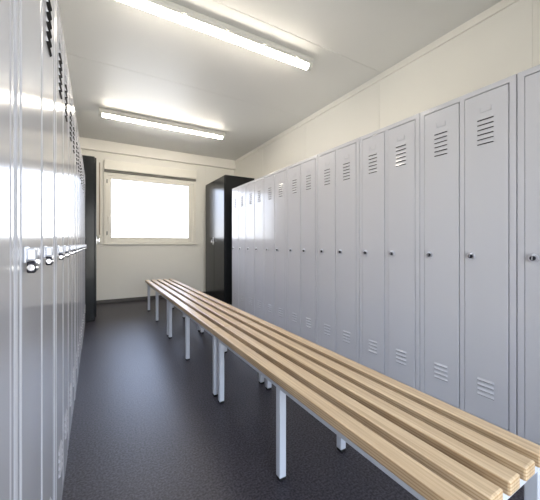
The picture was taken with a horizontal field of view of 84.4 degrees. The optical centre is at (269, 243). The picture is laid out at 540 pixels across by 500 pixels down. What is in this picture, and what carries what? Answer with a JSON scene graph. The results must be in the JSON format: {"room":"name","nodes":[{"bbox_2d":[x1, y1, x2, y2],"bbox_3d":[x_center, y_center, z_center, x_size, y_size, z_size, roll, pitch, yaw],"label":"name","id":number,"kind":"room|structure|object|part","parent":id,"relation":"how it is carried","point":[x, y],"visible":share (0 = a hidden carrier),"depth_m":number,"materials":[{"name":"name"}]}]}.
{"room":"changing room","nodes":[
{"label":"changing room","id":0,"kind":"room"},
{"bbox_2d":[81,149,234,300],"bbox_3d":[-2.011,-0.340,5.100,3.230,2.540,0.124,0,0,-30],"label":"wall","id":1,"kind":"structure","parent":0,"point":[121,271],"depth_m":5.02,"materials":[{"name":"beige paint"}]},
{"bbox_2d":[98,159,197,245],"bbox_3d":[-1.994,-0.643,5.034,1.568,1.337,0.135,0,0,-30],"label":"window","id":2,"kind":"structure","parent":1,"relation":"in","point":[114,170],"depth_m":4.96,"materials":[{"name":"plastic"}]},
{"bbox_3d":[-1.970,0.009,5.039,1.520,0.033,0.030,0,0,-30],"label":"sill","id":3,"kind":"part","parent":2,"relation":"part of","materials":[{"name":"plastic"}]},
{"bbox_3d":[-1.991,-0.572,5.064,1.372,1.049,0.057,0,0,-30],"label":"sash","id":4,"kind":"part","parent":2,"relation":"part of","materials":[{"name":"plastic"}]},
{"bbox_2d":[96,292,205,303],"bbox_3d":[-1.979,0.904,5.045,2.990,0.052,0.012,0,0,-30],"label":"baseboard","id":5,"kind":"structure","parent":1,"relation":"attached to","point":[160,296],"depth_m":4.83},
{"bbox_2d":[79,137,235,169],"bbox_3d":[-1.966,-1.526,5.024,2.990,0.168,0.060,0,0,-30],"label":"trim","id":6,"kind":"structure","parent":1,"relation":"attached to","point":[85,143],"depth_m":5.00,"materials":[{"name":"beige paint"}]},
{"bbox_2d":[58,0,501,159],"bbox_3d":[-0.290,-1.660,2.152,3.230,0.100,6.950,0,0,-30],"label":"ceiling","id":7,"kind":"structure","parent":0,"point":[122,57],"depth_m":2.62,"materials":[{"name":"white paint"}]},
{"bbox_2d":[98,108,225,139],"bbox_3d":[-1.353,-1.565,3.946,1.593,0.090,0.108,0,0,-30],"label":"ceiling light","id":8,"kind":"object","parent":7,"relation":"attached to","point":[106,113],"visible":1,"depth_m":3.86,"materials":[{"name":"white plastic"}]},
{"bbox_2d":[117,0,313,70],"bbox_3d":[-0.334,-1.565,2.214,1.593,0.090,0.108,0,0,-30],"label":"ceiling light","id":9,"kind":"object","parent":7,"relation":"attached to","point":[167,9],"visible":1,"depth_m":2.16,"materials":[{"name":"white plastic"}]},
{"bbox_2d":[62,298,523,499],"bbox_3d":[-0.290,0.980,2.152,3.230,0.100,6.950,0,0,-30],"label":"floor","id":10,"kind":"structure","parent":0,"point":[148,423],"depth_m":1.46,"materials":[{"name":"plastic"}]},
{"bbox_2d":[0,0,13,499],"bbox_3d":[-0.475,0.067,0.126,0.520,1.727,0.478,0,0,-30],"label":"locker","id":11,"kind":"object","parent":10,"relation":"on","point":[6,6],"visible":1,"depth_m":0.41,"materials":[{"name":"metal"}]},
{"bbox_2d":[14,0,53,499],"bbox_3d":[-0.728,0.067,0.556,0.520,1.727,0.478,0,0,-30],"label":"locker","id":12,"kind":"object","parent":10,"relation":"on","point":[33,19],"visible":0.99,"depth_m":0.58,"materials":[{"name":"metal"}]},
{"bbox_3d":[-0.467,0.062,0.577,0.021,1.654,0.193,0,0,-30],"label":"door","id":13,"kind":"part","parent":12,"relation":"part of","materials":[{"name":"paint"}]},
{"bbox_3d":[-0.423,0.019,0.527,0.016,0.028,0.032,0,0,-30],"label":"lock plate","id":14,"kind":"part","parent":12,"relation":"part of","materials":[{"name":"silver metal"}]},
{"bbox_3d":[-0.581,0.062,0.771,0.021,1.654,0.193,0,0,-30],"label":"door","id":15,"kind":"part","parent":12,"relation":"part of","materials":[{"name":"paint"}]},
{"bbox_3d":[-0.536,0.019,0.721,0.016,0.028,0.032,0,0,-30],"label":"lock plate","id":16,"kind":"part","parent":12,"relation":"part of","materials":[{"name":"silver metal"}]},
{"bbox_2d":[53,0,69,499],"bbox_3d":[-0.978,0.067,0.987,0.520,1.727,0.478,0,0,-30],"label":"locker","id":17,"kind":"object","parent":10,"relation":"on","point":[61,254],"visible":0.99,"depth_m":1.00,"materials":[{"name":"metal"}]},
{"bbox_3d":[-0.718,0.062,1.008,0.021,1.654,0.193,0,0,-30],"label":"door","id":18,"kind":"part","parent":17,"relation":"part of","materials":[{"name":"paint"}]},
{"bbox_3d":[-0.673,0.019,0.958,0.016,0.028,0.032,0,0,-30],"label":"lock plate","id":19,"kind":"part","parent":17,"relation":"part of","materials":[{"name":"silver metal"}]},
{"bbox_3d":[-0.831,0.062,1.202,0.021,1.654,0.193,0,0,-30],"label":"door","id":20,"kind":"part","parent":17,"relation":"part of","materials":[{"name":"paint"}]},
{"bbox_3d":[-0.786,0.019,1.153,0.016,0.028,0.032,0,0,-30],"label":"lock plate","id":21,"kind":"part","parent":17,"relation":"part of","materials":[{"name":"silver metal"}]},
{"bbox_2d":[68,70,76,446],"bbox_3d":[-1.231,0.067,1.417,0.520,1.727,0.478,0,0,-30],"label":"locker","id":22,"kind":"object","parent":10,"relation":"on","point":[71,110],"visible":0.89,"depth_m":1.51,"materials":[{"name":"metal"}]},
{"bbox_3d":[-0.970,0.062,1.438,0.021,1.654,0.193,0,0,-30],"label":"door","id":23,"kind":"part","parent":22,"relation":"part of","materials":[{"name":"paint"}]},
{"bbox_3d":[-1.083,0.062,1.632,0.021,1.654,0.193,0,0,-30],"label":"door","id":24,"kind":"part","parent":22,"relation":"part of","materials":[{"name":"paint"}]},
{"bbox_2d":[75,113,80,396],"bbox_3d":[-1.481,0.067,1.848,0.520,1.727,0.478,0,0,-30],"label":"locker","id":25,"kind":"object","parent":10,"relation":"on","point":[78,246],"visible":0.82,"depth_m":1.88,"materials":[{"name":"metal"}]},
{"bbox_3d":[-1.220,0.062,1.869,0.021,1.654,0.193,0,0,-30],"label":"door","id":26,"kind":"part","parent":25,"relation":"part of","materials":[{"name":"paint"}]},
{"bbox_3d":[-1.334,0.062,2.063,0.021,1.654,0.193,0,0,-30],"label":"door","id":27,"kind":"part","parent":25,"relation":"part of","materials":[{"name":"paint"}]},
{"bbox_2d":[79,139,83,365],"bbox_3d":[-1.733,0.067,2.278,0.520,1.727,0.478,0,0,-30],"label":"locker","id":28,"kind":"object","parent":10,"relation":"on","point":[80,152],"visible":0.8,"depth_m":2.41,"materials":[{"name":"metal"}]},
{"bbox_3d":[-1.473,0.062,2.299,0.021,1.654,0.193,0,0,-30],"label":"door","id":29,"kind":"part","parent":28,"relation":"part of","materials":[{"name":"paint"}]},
{"bbox_3d":[-1.586,0.062,2.493,0.021,1.654,0.193,0,0,-30],"label":"door","id":30,"kind":"part","parent":28,"relation":"part of","materials":[{"name":"paint"}]},
{"bbox_2d":[82,157,85,344],"bbox_3d":[-1.984,0.067,2.709,0.520,1.727,0.478,0,0,-30],"label":"locker","id":31,"kind":"object","parent":10,"relation":"on","point":[82,157],"visible":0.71,"depth_m":2.72,"materials":[{"name":"metal"}]},
{"bbox_3d":[-1.723,0.062,2.730,0.021,1.654,0.193,0,0,-30],"label":"door","id":32,"kind":"part","parent":31,"relation":"part of","materials":[{"name":"paint"}]},
{"bbox_3d":[-1.836,0.062,2.924,0.021,1.654,0.193,0,0,-30],"label":"door","id":33,"kind":"part","parent":31,"relation":"part of","materials":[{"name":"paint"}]},
{"bbox_2d":[84,171,86,328],"bbox_3d":[-2.236,0.067,3.139,0.520,1.727,0.478,0,0,-30],"label":"locker","id":34,"kind":"object","parent":10,"relation":"on","point":[84,171],"visible":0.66,"depth_m":3.22,"materials":[{"name":"metal"}]},
{"bbox_3d":[-1.975,0.062,3.160,0.021,1.654,0.193,0,0,-30],"label":"door","id":35,"kind":"part","parent":34,"relation":"part of","materials":[{"name":"paint"}]},
{"bbox_2d":[82,155,99,321],"bbox_3d":[-2.569,-0.062,3.850,0.638,1.985,0.900,0,0,-30],"label":"tall cabinet","id":36,"kind":"object","parent":10,"relation":"on","point":[89,162],"visible":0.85,"depth_m":3.57,"materials":[{"name":"metal"}]},
{"bbox_3d":[-2.220,-0.082,3.794,0.017,1.923,0.446,0,0,-30],"label":"door","id":37,"kind":"part","parent":36,"relation":"part of","materials":[{"name":"paint"}]},
{"bbox_2d":[145,278,200,335],"bbox_3d":[-1.226,0.715,3.651,0.383,0.430,1.376,0,0,-30],"label":"bench","id":38,"kind":"object","parent":10,"relation":"on","point":[171,286],"visible":0.75,"depth_m":3.57,"materials":[{"name":"wood"}]},
{"bbox_3d":[-1.681,0.742,4.136,0.030,0.352,0.030,0,0,-30],"label":"leg","id":39,"kind":"part","parent":38,"relation":"part of","materials":[{"name":"metal"}]},
{"bbox_3d":[-1.358,0.742,3.583,0.030,0.352,0.030,0,0,-30],"label":"leg","id":40,"kind":"part","parent":38,"relation":"part of","materials":[{"name":"metal"}]},
{"bbox_3d":[-1.029,0.742,3.019,0.030,0.352,0.030,0,0,-30],"label":"leg","id":41,"kind":"part","parent":38,"relation":"part of","materials":[{"name":"metal"}]},
{"bbox_2d":[165,292,263,396],"bbox_3d":[-0.530,0.715,2.460,0.383,0.430,1.376,0,0,-30],"label":"bench","id":42,"kind":"object","parent":10,"relation":"on","point":[206,311],"visible":0.8,"depth_m":2.24,"materials":[{"name":"brown wood"}]},
{"bbox_3d":[-0.985,0.742,2.945,0.030,0.352,0.030,0,0,-30],"label":"leg","id":43,"kind":"part","parent":42,"relation":"part of","materials":[{"name":"metal"}]},
{"bbox_3d":[-0.663,0.742,2.392,0.030,0.352,0.030,0,0,-30],"label":"leg","id":44,"kind":"part","parent":42,"relation":"part of","materials":[{"name":"metal"}]},
{"bbox_3d":[-0.521,0.549,2.468,0.359,0.034,1.323,0,0,-30],"label":"frame","id":45,"kind":"part","parent":42,"relation":"part of","materials":[{"name":"metal"}]},
{"bbox_3d":[-0.333,0.742,1.828,0.030,0.352,0.030,0,0,-30],"label":"leg","id":46,"kind":"part","parent":42,"relation":"part of","materials":[{"name":"metal"}]},
{"bbox_3d":[-0.056,0.742,1.990,0.030,0.352,0.030,0,0,-30],"label":"leg","id":47,"kind":"part","parent":42,"relation":"part of","materials":[{"name":"metal"}]},
{"bbox_2d":[206,175,253,304],"bbox_3d":[-0.714,-0.062,5.032,0.558,1.985,0.890,0,0,-30],"label":"tall cabinet","id":48,"kind":"object","parent":10,"relation":"on","point":[219,191],"visible":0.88,"depth_m":4.69,"materials":[{"name":"metal"}]},
{"bbox_3d":[-1.026,-0.082,5.106,0.017,1.923,0.440,0,0,-30],"label":"door","id":49,"kind":"part","parent":48,"relation":"part of","materials":[{"name":"paint"}]},
{"bbox_3d":[-0.802,-0.082,4.723,0.017,1.923,0.440,0,0,-30],"label":"door","id":50,"kind":"part","parent":48,"relation":"part of","materials":[{"name":"paint"}]},
{"bbox_2d":[232,183,246,311],"bbox_3d":[-0.223,0.067,4.221,0.522,1.727,0.478,0,0,-30],"label":"locker","id":51,"kind":"object","parent":10,"relation":"on","point":[239,194],"visible":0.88,"depth_m":4.08,"materials":[{"name":"metal"}]},
{"bbox_3d":[-0.483,0.062,4.200,0.021,1.654,0.193,0,0,-30],"label":"door","id":52,"kind":"part","parent":51,"relation":"part of","materials":[{"name":"paint"}]},
{"bbox_3d":[-0.369,0.062,4.006,0.021,1.654,0.193,0,0,-30],"label":"door","id":53,"kind":"part","parent":51,"relation":"part of","materials":[{"name":"paint"}]},
{"bbox_2d":[247,176,264,320],"bbox_3d":[0.021,0.067,3.804,0.522,1.727,0.478,0,0,-30],"label":"locker","id":54,"kind":"object","parent":10,"relation":"on","point":[255,188],"visible":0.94,"depth_m":3.65,"materials":[{"name":"metal"}]},
{"bbox_3d":[-0.239,0.062,3.784,0.021,1.654,0.193,0,0,-30],"label":"door","id":55,"kind":"part","parent":54,"relation":"part of","materials":[{"name":"paint"}]},
{"bbox_3d":[-0.126,0.062,3.590,0.021,1.654,0.193,0,0,-30],"label":"door","id":56,"kind":"part","parent":54,"relation":"part of","materials":[{"name":"paint"}]},
{"bbox_2d":[265,166,287,330],"bbox_3d":[0.264,0.067,3.388,0.522,1.727,0.478,0,0,-30],"label":"locker","id":57,"kind":"object","parent":10,"relation":"on","point":[276,183],"visible":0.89,"depth_m":3.24,"materials":[{"name":"metal"}]},
{"bbox_3d":[0.004,0.062,3.367,0.021,1.654,0.193,0,0,-30],"label":"door","id":58,"kind":"part","parent":57,"relation":"part of","materials":[{"name":"paint"}]},
{"bbox_3d":[0.117,0.062,3.173,0.021,1.654,0.193,0,0,-30],"label":"door","id":59,"kind":"part","parent":57,"relation":"part of","materials":[{"name":"paint"}]},
{"bbox_2d":[288,154,317,344],"bbox_3d":[0.507,0.067,2.971,0.522,1.727,0.478,0,0,-30],"label":"locker","id":60,"kind":"object","parent":10,"relation":"on","point":[302,175],"visible":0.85,"depth_m":2.83,"materials":[{"name":"metal"}]},
{"bbox_3d":[0.247,0.062,2.950,0.021,1.654,0.193,0,0,-30],"label":"door","id":61,"kind":"part","parent":60,"relation":"part of","materials":[{"name":"paint"}]},
{"bbox_3d":[0.361,0.062,2.756,0.021,1.654,0.193,0,0,-30],"label":"door","id":62,"kind":"part","parent":60,"relation":"part of","materials":[{"name":"paint"}]},
{"bbox_2d":[318,138,358,362],"bbox_3d":[0.750,0.067,2.554,0.522,1.727,0.478,0,0,-30],"label":"locker","id":63,"kind":"object","parent":10,"relation":"on","point":[338,167],"visible":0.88,"depth_m":2.41,"materials":[{"name":"metal"}]},
{"bbox_3d":[0.491,0.062,2.534,0.021,1.654,0.193,0,0,-30],"label":"door","id":64,"kind":"part","parent":63,"relation":"part of","materials":[{"name":"paint"}]},
{"bbox_3d":[0.604,0.062,2.340,0.021,1.654,0.193,0,0,-30],"label":"door","id":65,"kind":"part","parent":63,"relation":"part of","materials":[{"name":"paint"}]},
{"bbox_2d":[212,321,539,499],"bbox_3d":[0.175,0.715,1.252,0.383,0.430,1.416,0,0,-30],"label":"bench","id":66,"kind":"object","parent":10,"relation":"on","point":[434,449],"visible":1,"depth_m":0.86,"materials":[{"name":"brown wood"}]},
{"bbox_3d":[-0.287,0.742,1.749,0.030,0.352,0.030,0,0,-30],"label":"leg","id":67,"kind":"part","parent":66,"relation":"part of","materials":[{"name":"metal"}]},
{"bbox_3d":[-0.010,0.742,1.911,0.030,0.352,0.030,0,0,-30],"label":"leg","id":68,"kind":"part","parent":66,"relation":"part of","materials":[{"name":"metal"}]},
{"bbox_3d":[0.044,0.742,1.182,0.030,0.352,0.030,0,0,-30],"label":"leg","id":69,"kind":"part","parent":66,"relation":"part of","materials":[{"name":"metal"}]},
{"bbox_3d":[0.321,0.742,1.344,0.030,0.352,0.030,0,0,-30],"label":"leg","id":70,"kind":"part","parent":66,"relation":"part of","materials":[{"name":"metal"}]},
{"bbox_3d":[0.666,0.742,0.754,0.030,0.352,0.030,0,0,-30],"label":"leg","id":71,"kind":"part","parent":66,"relation":"part of","materials":[{"name":"metal"}]},
{"bbox_2d":[359,113,419,390],"bbox_3d":[0.994,0.067,2.138,0.522,1.727,0.478,0,0,-30],"label":"locker","id":72,"kind":"object","parent":10,"relation":"on","point":[389,156],"visible":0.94,"depth_m":1.98,"materials":[{"name":"metal"}]},
{"bbox_3d":[0.734,0.062,2.117,0.021,1.654,0.193,0,0,-30],"label":"door","id":73,"kind":"part","parent":72,"relation":"part of","materials":[{"name":"paint"}]},
{"bbox_3d":[0.847,0.062,1.923,0.021,1.654,0.193,0,0,-30],"label":"door","id":74,"kind":"part","parent":72,"relation":"part of","materials":[{"name":"paint"}]},
{"bbox_2d":[420,74,516,434],"bbox_3d":[1.237,0.067,1.721,0.522,1.727,0.478,0,0,-30],"label":"locker","id":75,"kind":"object","parent":10,"relation":"on","point":[468,142],"visible":0.89,"depth_m":1.56,"materials":[{"name":"metal"}]},
{"bbox_3d":[0.977,0.062,1.700,0.021,1.654,0.193,0,0,-30],"label":"door","id":76,"kind":"part","parent":75,"relation":"part of","materials":[{"name":"paint"}]},
{"bbox_3d":[1.047,0.062,1.556,0.014,0.040,0.040,0,0,-30],"label":"lock plate","id":77,"kind":"part","parent":75,"relation":"part of","materials":[{"name":"black metal"}]},
{"bbox_3d":[1.091,0.062,1.506,0.021,1.654,0.193,0,0,-30],"label":"door","id":78,"kind":"part","parent":75,"relation":"part of","materials":[{"name":"paint"}]},
{"bbox_2d":[517,64,539,444],"bbox_3d":[1.480,0.067,1.304,0.522,1.727,0.478,0,0,-30],"label":"locker","id":79,"kind":"object","parent":10,"relation":"on","point":[528,81],"visible":0.88,"depth_m":1.35,"materials":[{"name":"metal"}]},
{"bbox_3d":[1.220,0.062,1.284,0.021,1.654,0.193,0,0,-30],"label":"door","id":80,"kind":"part","parent":79,"relation":"part of","materials":[{"name":"paint"}]},
{"bbox_3d":[1.177,0.062,1.334,0.014,0.040,0.040,0,0,-30],"label":"lock plate","id":81,"kind":"part","parent":79,"relation":"part of","materials":[{"name":"black metal"}]},
{"bbox_2d":[235,0,539,179],"bbox_3d":[1.052,-0.340,2.936,0.122,2.540,6.710,0,0,-30],"label":"wall","id":82,"kind":"structure","parent":0,"point":[505,44],"depth_m":2.44,"materials":[{"name":"beige paint"}]},
{"bbox_2d":[235,0,518,162],"bbox_3d":[1.009,-1.581,2.876,0.016,0.058,6.650,0,0,-30],"label":"trim","id":83,"kind":"structure","parent":82,"relation":"attached to","point":[503,4],"depth_m":2.59,"materials":[{"name":"beige paint"}]}
]}

